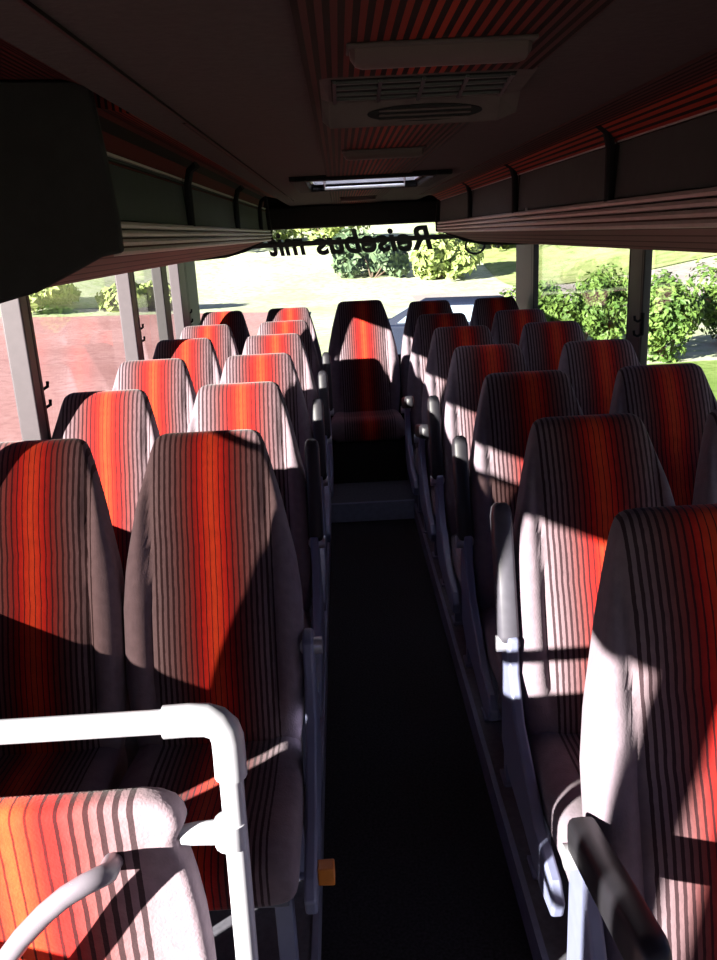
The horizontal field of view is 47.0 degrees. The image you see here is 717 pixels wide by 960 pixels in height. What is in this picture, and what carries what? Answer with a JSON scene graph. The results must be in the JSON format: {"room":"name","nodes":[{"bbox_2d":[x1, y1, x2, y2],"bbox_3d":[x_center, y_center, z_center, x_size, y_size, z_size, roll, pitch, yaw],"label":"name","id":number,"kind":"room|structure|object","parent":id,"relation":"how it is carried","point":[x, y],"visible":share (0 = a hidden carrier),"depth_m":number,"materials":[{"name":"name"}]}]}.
{"room":"vehicle interior","nodes":[
{"label":"vehicle interior","id":0,"kind":"room"},
{"bbox_2d":[125,445,568,959],"bbox_3d":[0.136,1.171,2.831,2.500,0.620,8.150,-3,17,-1],"label":"floor","id":1,"kind":"structure","parent":0,"point":[423,833],"depth_m":2.70,"materials":[{"name":"black carpet"}]},
{"bbox_2d":[0,438,128,796],"bbox_3d":[-0.848,0.557,2.046,0.474,1.160,0.812,-3,17,-1],"label":"seat","id":2,"kind":"object","parent":1,"relation":"on","point":[62,584],"visible":0.67,"depth_m":2.15,"materials":[{"name":"red fabric"}]},
{"bbox_2d":[0,745,127,796],"bbox_3d":[-0.833,0.819,1.969,0.456,0.172,0.515,-3,17,-1],"label":"cushion","id":3,"kind":"object","parent":2,"relation":"on","point":[24,769],"depth_m":2.08,"materials":[{"name":"red fabric"}]},
{"bbox_2d":[51,389,159,710],"bbox_3d":[-0.871,0.345,2.760,0.474,1.160,0.812,-3,17,-1],"label":"seat","id":4,"kind":"object","parent":1,"relation":"on","point":[120,430],"visible":0.22,"depth_m":2.89,"materials":[{"name":"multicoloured fabric"}]},
{"bbox_2d":[0,703,258,959],"bbox_3d":[-0.591,0.844,1.255,0.906,1.038,0.179,-3,17,-1],"label":"guard rail","id":5,"kind":"object","parent":1,"relation":"on","point":[111,874],"visible":1,"depth_m":1.19,"materials":[{"name":"metal"}]},
{"bbox_2d":[112,358,195,434],"bbox_3d":[-0.886,0.125,3.498,0.474,1.160,0.812,-3,17,-1],"label":"seat","id":6,"kind":"object","parent":1,"relation":"on","point":[168,386],"visible":0.23,"depth_m":3.63,"materials":[{"name":"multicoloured fabric"}]},
{"bbox_2d":[152,338,221,395],"bbox_3d":[-0.897,-0.092,4.226,0.474,1.160,0.812,-3,17,-1],"label":"seat","id":7,"kind":"object","parent":1,"relation":"on","point":[199,355],"visible":0.25,"depth_m":4.37,"materials":[{"name":"red fabric"}]},
{"bbox_2d":[180,324,238,371],"bbox_3d":[-0.902,-0.290,4.887,0.474,1.160,0.812,-3,17,-1],"label":"seat","id":8,"kind":"object","parent":1,"relation":"on","point":[221,336],"visible":0.22,"depth_m":5.04,"materials":[{"name":"red fabric"}]},
{"bbox_2d":[199,311,249,354],"bbox_3d":[-0.957,-0.568,5.826,0.474,1.160,0.812,-3,17,-1],"label":"seat","id":9,"kind":"object","parent":1,"relation":"on","point":[235,320],"visible":0.22,"depth_m":5.97,"materials":[{"name":"red fabric"}]},
{"bbox_2d":[118,429,334,959],"bbox_3d":[-0.344,0.531,2.050,0.544,1.160,0.826,-3,17,-1],"label":"seat","id":10,"kind":"object","parent":1,"relation":"on","point":[213,598],"visible":0.83,"depth_m":2.15,"materials":[{"name":"red fabric"}]},
{"bbox_2d":[118,736,304,910],"bbox_3d":[-0.360,0.794,1.973,0.456,0.172,0.515,-3,17,-1],"label":"cushion","id":11,"kind":"object","parent":10,"relation":"on","point":[274,780],"depth_m":1.92,"materials":[{"name":"red fabric"}]},
{"bbox_2d":[187,381,325,783],"bbox_3d":[-0.372,0.313,2.783,0.522,1.160,0.812,-3,17,-1],"label":"seat","id":12,"kind":"object","parent":1,"relation":"on","point":[261,407],"visible":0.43,"depth_m":2.90,"materials":[{"name":"red fabric"}]},
{"bbox_2d":[303,610,310,702],"bbox_3d":[-0.382,0.576,2.706,0.456,0.172,0.515,-3,17,-1],"label":"cushion","id":13,"kind":"object","parent":12,"relation":"on","point":[307,621],"depth_m":2.84,"materials":[{"name":"grey fabric"}]},
{"bbox_2d":[220,353,328,628],"bbox_3d":[-0.388,0.099,3.502,0.522,1.160,0.812,-3,17,-1],"label":"seat","id":14,"kind":"object","parent":1,"relation":"on","point":[279,368],"visible":0.23,"depth_m":3.63,"materials":[{"name":"fabric"}]},
{"bbox_2d":[242,333,331,541],"bbox_3d":[-0.396,-0.119,4.230,0.522,1.160,0.812,-3,17,-1],"label":"seat","id":15,"kind":"object","parent":1,"relation":"on","point":[292,344],"visible":0.28,"depth_m":4.36,"materials":[{"name":"fabric"}]},
{"bbox_2d":[266,307,322,370],"bbox_3d":[-0.478,-0.599,5.849,0.474,1.160,0.812,-3,17,-1],"label":"seat","id":16,"kind":"object","parent":1,"relation":"on","point":[294,313],"visible":0.17,"depth_m":6.00,"materials":[{"name":"red fabric"}]},
{"bbox_2d":[257,320,333,496],"bbox_3d":[-0.405,-0.322,4.910,0.522,1.160,0.812,-3,17,-1],"label":"seat","id":17,"kind":"object","parent":1,"relation":"on","point":[300,327],"visible":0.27,"depth_m":5.04,"materials":[{"name":"fabric"}]},
{"bbox_2d":[328,300,404,442],"bbox_3d":[0.046,-0.649,5.837,0.521,1.160,0.812,-3,17,-1],"label":"seat","id":18,"kind":"object","parent":1,"relation":"on","point":[365,372],"visible":0.94,"depth_m":5.93,"materials":[{"name":"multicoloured fabric"}]},
{"bbox_2d":[331,409,404,441],"bbox_3d":[0.061,-0.387,5.760,0.502,0.172,0.515,-3,17,-1],"label":"cushion","id":19,"kind":"object","parent":18,"relation":"on","point":[347,425],"depth_m":5.52,"materials":[{"name":"red fabric"}]},
{"bbox_2d":[332,439,407,483],"bbox_3d":[0.068,-0.125,5.611,0.524,0.284,0.020,-3,17,-1],"label":"trim","id":20,"kind":"structure","parent":1,"relation":"on","point":[383,460],"depth_m":5.60,"materials":[{"name":"plastic"}]},
{"bbox_2d":[400,300,452,436],"bbox_3d":[0.554,-0.651,5.848,0.474,1.160,0.812,-3,17,-1],"label":"seat","id":21,"kind":"object","parent":1,"relation":"on","point":[416,308],"visible":0.29,"depth_m":5.99,"materials":[{"name":"multicoloured fabric"}]},
{"bbox_2d":[401,313,468,533],"bbox_3d":[0.524,-0.360,4.880,0.522,1.160,0.812,-3,17,-1],"label":"seat","id":22,"kind":"object","parent":1,"relation":"on","point":[426,324],"visible":0.34,"depth_m":5.00,"materials":[{"name":"fabric"}]},
{"bbox_2d":[414,448,429,484],"bbox_3d":[0.562,-0.100,4.803,0.456,0.172,0.515,-3,17,-1],"label":"cushion","id":23,"kind":"object","parent":22,"relation":"on","point":[416,463],"depth_m":4.75,"materials":[{"name":"grey fabric"}]},
{"bbox_2d":[414,325,494,586],"bbox_3d":[0.556,-0.149,4.171,0.522,1.160,0.812,-3,17,-1],"label":"seat","id":24,"kind":"object","parent":1,"relation":"on","point":[445,340],"visible":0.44,"depth_m":4.29,"materials":[{"name":"fabric"}]},
{"bbox_2d":[429,486,447,530],"bbox_3d":[0.595,0.111,4.095,0.456,0.172,0.515,-3,17,-1],"label":"cushion","id":25,"kind":"object","parent":24,"relation":"on","point":[431,488],"depth_m":4.06,"materials":[{"name":"grey fabric"}]},
{"bbox_2d":[427,344,528,666],"bbox_3d":[0.577,0.070,3.434,0.522,1.160,0.812,-3,17,-1],"label":"seat","id":26,"kind":"object","parent":1,"relation":"on","point":[469,365],"visible":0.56,"depth_m":3.55,"materials":[{"name":"fabric"}]},
{"bbox_2d":[449,533,461,588],"bbox_3d":[0.616,0.331,3.357,0.456,0.172,0.515,-3,17,-1],"label":"cushion","id":27,"kind":"object","parent":26,"relation":"on","point":[454,553],"depth_m":3.33,"materials":[{"name":"grey fabric"}]},
{"bbox_2d":[470,297,518,331],"bbox_3d":[1.033,-0.673,5.843,0.474,1.160,0.812,-3,17,-1],"label":"seat","id":28,"kind":"object","parent":1,"relation":"on","point":[484,310],"visible":0.23,"depth_m":5.99,"materials":[{"name":"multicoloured fabric"}]},
{"bbox_2d":[452,370,582,786],"bbox_3d":[0.604,0.281,2.725,0.522,1.160,0.812,-3,17,-1],"label":"seat","id":29,"kind":"object","parent":1,"relation":"on","point":[509,404],"visible":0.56,"depth_m":2.84,"materials":[{"name":"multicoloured fabric"}]},
{"bbox_2d":[479,607,501,695],"bbox_3d":[0.642,0.541,2.648,0.456,0.172,0.515,-3,17,-1],"label":"cushion","id":30,"kind":"object","parent":29,"relation":"on","point":[487,615],"depth_m":2.64,"materials":[{"name":"grey fabric"}]},
{"bbox_2d":[491,309,546,345],"bbox_3d":[1.024,-0.386,4.885,0.474,1.160,0.812,-3,17,-1],"label":"seat","id":31,"kind":"object","parent":1,"relation":"on","point":[507,326],"visible":0.16,"depth_m":5.03,"materials":[{"name":"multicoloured fabric"}]},
{"bbox_2d":[519,321,585,370],"bbox_3d":[1.056,-0.176,4.176,0.474,1.160,0.812,-3,17,-1],"label":"seat","id":32,"kind":"object","parent":1,"relation":"on","point":[541,344],"visible":0.17,"depth_m":4.32,"materials":[{"name":"multicoloured fabric"}]},
{"bbox_2d":[490,413,675,916],"bbox_3d":[0.624,0.492,2.016,0.522,1.160,0.812,-3,17,-1],"label":"seat","id":33,"kind":"object","parent":1,"relation":"on","point":[579,472],"visible":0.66,"depth_m":2.12,"materials":[{"name":"multicoloured fabric"}]},
{"bbox_2d":[528,732,582,880],"bbox_3d":[0.663,0.752,1.939,0.456,0.172,0.515,-3,17,-1],"label":"cushion","id":34,"kind":"object","parent":33,"relation":"on","point":[553,757],"depth_m":1.94,"materials":[{"name":"grey fabric"}]},
{"bbox_2d":[558,339,639,414],"bbox_3d":[1.078,0.052,3.409,0.474,1.160,0.812,-3,17,-1],"label":"seat","id":35,"kind":"object","parent":1,"relation":"on","point":[592,367],"visible":0.21,"depth_m":3.55,"materials":[{"name":"multicoloured fabric"}]},
{"bbox_2d":[561,503,716,959],"bbox_3d":[0.617,0.712,1.283,0.522,1.160,0.812,-3,17,-1],"label":"seat","id":36,"kind":"object","parent":1,"relation":"on","point":[640,860],"visible":1,"depth_m":1.39,"materials":[{"name":"striped fabric upholstery"},{"name":"blue grey metal"},{"name":"grey plastic"}]},
{"bbox_2d":[609,363,716,505],"bbox_3d":[1.104,0.254,2.729,0.474,1.160,0.812,-3,17,-1],"label":"seat","id":37,"kind":"object","parent":1,"relation":"on","point":[674,403],"visible":0.3,"depth_m":2.86,"materials":[{"name":"multicoloured fabric"}]},
{"bbox_2d":[692,409,716,504],"bbox_3d":[1.125,0.466,2.020,0.474,1.160,0.812,-3,17,-1],"label":"seat","id":38,"kind":"object","parent":1,"relation":"on","point":[705,488],"visible":0.3,"depth_m":2.18,"materials":[{"name":"grey fabric"}]},
{"bbox_2d":[267,195,436,444],"bbox_3d":[0.016,-0.958,6.478,2.550,2.620,0.060,-3,17,-1],"label":"wall","id":39,"kind":"structure","parent":0,"point":[272,202],"depth_m":6.12,"materials":[{"name":"plastic"}]},
{"bbox_2d":[269,199,436,229],"bbox_3d":[-0.021,-1.801,5.652,2.450,0.270,1.020,-3,17,-1],"label":"trim","id":40,"kind":"structure","parent":39,"relation":"attached to","point":[412,211],"depth_m":5.92,"materials":[{"name":"plastic"}]},
{"bbox_2d":[253,225,485,256],"bbox_3d":[-0.007,-1.428,6.306,2.450,1.020,0.040,-3,17,-1],"label":"lettering","id":41,"kind":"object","parent":39,"relation":"in","point":[401,239],"depth_m":6.20,"materials":[{"name":"black"}]},
{"bbox_2d":[0,0,716,205],"bbox_3d":[0.054,-0.963,2.193,2.550,0.162,8.150,-3,17,-1],"label":"ceiling","id":42,"kind":"structure","parent":0,"point":[233,69],"depth_m":1.10,"materials":[{"name":"fabric"}]},
{"bbox_2d":[0,0,189,123],"bbox_3d":[-0.693,-0.217,-0.105,0.840,0.131,3.355,-3,17,-1],"label":"trim","id":43,"kind":"structure","parent":42,"relation":"attached to","point":[16,64],"depth_m":1.28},
{"bbox_2d":[0,80,272,303],"bbox_3d":[-0.823,-1.036,3.288,0.717,0.425,3.710,-3,17,-1],"label":"luggage rack","id":44,"kind":"object","parent":42,"relation":"attached to","point":[68,215],"visible":0.9,"depth_m":1.53,"materials":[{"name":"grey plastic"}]},
{"bbox_2d":[93,92,292,211],"bbox_3d":[-0.491,-1.181,3.289,0.275,0.120,3.700,-3,17,-1],"label":"trim","id":45,"kind":"structure","parent":42,"relation":"attached to","point":[125,135],"depth_m":2.03,"materials":[{"name":"red fabric"}]},
{"bbox_2d":[340,195,376,201],"bbox_3d":[-0.001,-1.632,4.785,0.216,0.024,0.052,-3,17,-1],"label":"recessed light","id":46,"kind":"object","parent":42,"relation":"in","point":[355,198],"visible":1,"depth_m":4.77,"materials":[{"name":"plastic"}]},
{"bbox_2d":[289,169,452,192],"bbox_3d":[0.032,-1.313,3.419,0.605,0.168,0.860,-3,17,-1],"label":"roof hatch","id":47,"kind":"object","parent":42,"relation":"attached to","point":[301,184],"visible":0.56,"depth_m":3.49,"materials":[{"name":"black plastic"}]},
{"bbox_2d":[342,146,425,160],"bbox_3d":[0.065,-0.839,2.121,0.216,0.024,0.052,-3,17,-1],"label":"recessed light","id":48,"kind":"object","parent":42,"relation":"in","point":[416,151],"visible":1,"depth_m":2.10,"materials":[{"name":"plastic"}]},
{"bbox_2d":[319,66,538,128],"bbox_3d":[0.093,-0.577,1.271,0.300,0.053,0.300,-3,17,-1],"label":"ceiling vent","id":49,"kind":"object","parent":42,"relation":"in","point":[487,95],"visible":0.98,"depth_m":1.23,"materials":[{"name":"plastic"}]},
{"bbox_2d":[331,71,516,104],"bbox_3d":[0.089,-0.560,1.182,0.256,0.018,0.100,-3,17,-1],"label":"grille","id":50,"kind":"object","parent":49,"relation":"attached to","point":[430,88],"depth_m":1.18,"materials":[{"name":"plastic"}]},
{"bbox_2d":[346,33,538,69],"bbox_3d":[0.094,-0.489,0.947,0.216,0.024,0.052,-3,17,-1],"label":"recessed light","id":51,"kind":"object","parent":42,"relation":"in","point":[453,51],"visible":1,"depth_m":0.93,"materials":[{"name":"plastic"}]},
{"bbox_2d":[289,0,615,204],"bbox_3d":[0.061,-0.847,2.098,0.314,0.007,7.900,-3,17,-1],"label":"ceiling panel","id":52,"kind":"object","parent":42,"relation":"attached to","point":[323,28],"depth_m":0.90,"materials":[{"name":"red fabric"}]},
{"bbox_2d":[419,48,716,200],"bbox_3d":[0.564,-0.726,1.702,0.215,0.067,7.050,-3,17,-1],"label":"trim","id":53,"kind":"structure","parent":42,"relation":"attached to","point":[689,89],"depth_m":1.68,"materials":[{"name":"red fabric"}]},
{"bbox_2d":[435,108,716,252],"bbox_3d":[0.914,-0.643,1.835,0.762,0.338,6.880,-3,17,-1],"label":"luggage rack","id":54,"kind":"object","parent":42,"relation":"attached to","point":[656,190],"visible":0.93,"depth_m":1.95,"materials":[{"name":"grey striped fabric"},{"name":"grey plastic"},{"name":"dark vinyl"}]},
{"bbox_3d":[-1.135,0.279,2.534,0.050,2.620,8.150,-3,17,-1],"label":"wall","id":55,"kind":"structure","parent":0,"visible":0},
{"bbox_2d":[0,295,50,440],"bbox_3d":[-1.134,-0.304,2.843,0.071,0.760,0.095,-3,17,-1],"label":"trim","id":56,"kind":"structure","parent":55,"relation":"attached to","point":[16,314],"depth_m":2.79,"materials":[{"name":"plastic"}]},
{"bbox_2d":[44,381,51,407],"bbox_3d":[-1.108,-0.305,2.909,0.048,0.109,0.024,-3,17,-1],"label":"coat hook","id":57,"kind":"object","parent":55,"relation":"attached to","point":[47,382],"visible":0.36,"depth_m":2.91,"materials":[{"name":"black plastic"}]},
{"bbox_2d":[115,272,144,360],"bbox_3d":[-1.170,-0.730,4.273,0.071,0.760,0.120,-3,17,-1],"label":"trim","id":58,"kind":"structure","parent":55,"relation":"attached to","point":[125,283],"depth_m":4.20,"materials":[{"name":"plastic"}]},
{"bbox_2d":[151,266,173,340],"bbox_3d":[-1.195,-0.972,5.087,0.061,0.760,0.160,-3,17,-1],"label":"trim","id":59,"kind":"structure","parent":55,"relation":"attached to","point":[159,274],"depth_m":5.00,"materials":[{"name":"plastic"}]},
{"bbox_2d":[168,263,190,338],"bbox_3d":[-1.206,-1.134,5.629,0.066,0.760,0.250,-3,17,-1],"label":"trim","id":60,"kind":"structure","parent":55,"relation":"attached to","point":[177,274],"depth_m":5.51,"materials":[{"name":"plastic"}]},
{"bbox_2d":[184,261,200,325],"bbox_3d":[-1.231,-1.272,6.093,0.038,0.760,0.440,-3,17,-1],"label":"trim","id":61,"kind":"structure","parent":55,"relation":"attached to","point":[190,270],"depth_m":6.06,"materials":[{"name":"plastic"}]},
{"bbox_3d":[1.361,0.147,2.556,0.050,2.620,8.150,-3,17,-1],"label":"wall","id":62,"kind":"structure","parent":0,"visible":0},
{"bbox_2d":[516,244,538,308],"bbox_3d":[1.231,-1.381,6.043,0.038,0.760,0.590,-3,17,-1],"label":"trim","id":63,"kind":"structure","parent":62,"relation":"attached to","point":[527,255],"depth_m":5.91,"materials":[{"name":"plastic"}]},
{"bbox_2d":[633,312,644,336],"bbox_3d":[1.246,-0.690,3.676,0.048,0.109,0.024,-3,17,-1],"label":"coat hook","id":64,"kind":"object","parent":62,"relation":"attached to","point":[642,316],"visible":1,"depth_m":3.67,"materials":[{"name":"black plastic"}]},
{"bbox_2d":[626,249,652,364],"bbox_3d":[1.286,-0.714,3.806,0.038,0.760,0.200,-3,17,-1],"label":"trim","id":65,"kind":"structure","parent":62,"relation":"attached to","point":[640,261],"depth_m":3.73,"materials":[{"name":"plastic"}]},
{"label":"outside","id":66,"kind":"structure","parent":0,"visible":0},
{"bbox_2d":[0,222,716,363],"bbox_3d":[-0.417,-6.617,21.502,140.000,6.231,145.000,-3,17,-1],"label":"ground","id":67,"kind":"structure","parent":66,"point":[253,280],"depth_m":41.89,"materials":[{"name":"grey concrete"}]},
{"bbox_2d":[29,283,81,312],"bbox_3d":[-13.003,-7.664,33.911,3.220,1.450,4.283,-3,17,-1],"label":"shrub","id":68,"kind":"object","parent":67,"relation":"on","point":[61,294],"visible":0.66,"depth_m":32.62,"materials":[{"name":"green plant"}]},
{"bbox_2d":[95,280,172,311],"bbox_3d":[-9.174,-7.663,34.541,3.599,1.454,3.577,-12,19,-27],"label":"shrub","id":69,"kind":"object","parent":67,"relation":"on","point":[107,301],"visible":0.42,"depth_m":33.55,"materials":[{"name":"green plant"}]},
{"bbox_2d":[272,225,370,240],"bbox_3d":[-2.151,-17.331,54.807,6.065,3.088,7.866,-16,21,-38],"label":"shrub","id":70,"kind":"object","parent":67,"relation":"on","point":[331,231],"visible":0.12,"depth_m":55.00,"materials":[{"name":"green plant"}]},
{"bbox_2d":[326,228,411,278],"bbox_3d":[0.651,-12.240,44.768,4.522,2.860,3.784,7,19,29],"label":"shrub","id":71,"kind":"object","parent":67,"relation":"on","point":[396,263],"visible":0.72,"depth_m":44.08,"materials":[{"name":"green plant"}]},
{"bbox_2d":[388,295,503,353],"bbox_3d":[1.562,-3.058,17.288,3.960,1.425,1.680,1,17,13],"label":"car","id":72,"kind":"object","parent":67,"relation":"on","point":[464,304],"visible":0.02,"depth_m":16.63,"materials":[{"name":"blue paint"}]},
{"bbox_2d":[409,232,483,279],"bbox_3d":[4.524,-11.601,42.994,3.916,2.573,3.410,-3,17,-1],"label":"shrub","id":73,"kind":"object","parent":67,"relation":"on","point":[448,258],"visible":0.96,"depth_m":42.17,"materials":[{"name":"green plant"}]},
{"bbox_2d":[439,232,512,249],"bbox_3d":[8.058,-15.398,49.057,6.850,3.615,6.575,-3,17,-1],"label":"shrub","id":74,"kind":"object","parent":67,"relation":"on","point":[492,246],"visible":0.02,"depth_m":49.89,"materials":[{"name":"green plant"}]},
{"bbox_2d":[499,280,561,309],"bbox_3d":[4.260,-4.202,20.482,1.744,1.484,1.394,-18,22,-41],"label":"bush","id":75,"kind":"object","parent":67,"relation":"on","point":[545,290],"visible":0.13,"depth_m":20.09,"materials":[{"name":"green plant"}]},
{"bbox_2d":[540,288,618,339],"bbox_3d":[4.817,-3.489,18.200,1.741,1.451,1.131,7,20,31],"label":"bush","id":76,"kind":"object","parent":67,"relation":"on","point":[592,316],"visible":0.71,"depth_m":17.95,"materials":[{"name":"green plant"}]},
{"bbox_2d":[573,263,628,332],"bbox_3d":[6.318,-4.606,20.918,1.795,1.778,2.379,1,17,14],"label":"bush","id":77,"kind":"object","parent":67,"relation":"on","point":[612,289],"visible":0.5,"depth_m":20.42,"materials":[{"name":"green plant"}]},
{"bbox_2d":[610,269,704,362],"bbox_3d":[5.979,-3.235,16.474,1.622,1.874,2.180,-3,17,-1],"label":"bush","id":78,"kind":"object","parent":67,"relation":"on","point":[673,312],"visible":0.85,"depth_m":16.04,"materials":[{"name":"green plant"}]},
{"bbox_2d":[647,360,716,399],"bbox_3d":[10.278,-1.214,10.955,11.400,0.660,11.200,-3,17,-1],"label":"lawn","id":79,"kind":"structure","parent":67,"relation":"on","point":[709,367],"depth_m":15.46,"materials":[{"name":"green plant"}]},
{"bbox_2d":[683,258,716,340],"bbox_3d":[8.039,-3.933,17.930,2.082,2.086,1.486,13,23,43],"label":"bush","id":80,"kind":"object","parent":67,"relation":"on","point":[709,296],"visible":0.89,"depth_m":17.89,"materials":[{"name":"green plant"}]},
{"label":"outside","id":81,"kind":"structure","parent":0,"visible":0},
{"bbox_2d":[433,222,716,285],"bbox_3d":[32.542,-20.452,61.768,52.000,6.092,51.500,-3,17,-1],"label":"grass bank","id":82,"kind":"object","parent":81,"point":[561,264],"visible":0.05,"depth_m":43.85,"materials":[{"name":"plant"}]},
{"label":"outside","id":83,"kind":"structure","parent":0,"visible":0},
{"bbox_2d":[411,257,716,305],"bbox_3d":[20.920,-8.547,31.890,37.000,1.820,11.000,-3,17,-1],"label":"gravel road","id":84,"kind":"structure","parent":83,"point":[681,270],"depth_m":35.38,"materials":[{"name":"grey gravel"}]},
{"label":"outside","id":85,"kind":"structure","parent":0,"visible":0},
{"bbox_2d":[0,311,309,441],"bbox_3d":[-15.700,-0.151,10.527,28.600,1.553,45.000,-3,17,-1],"label":"brick pavement","id":86,"kind":"structure","parent":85,"point":[76,353],"depth_m":22.55,"materials":[{"name":"red brick"}]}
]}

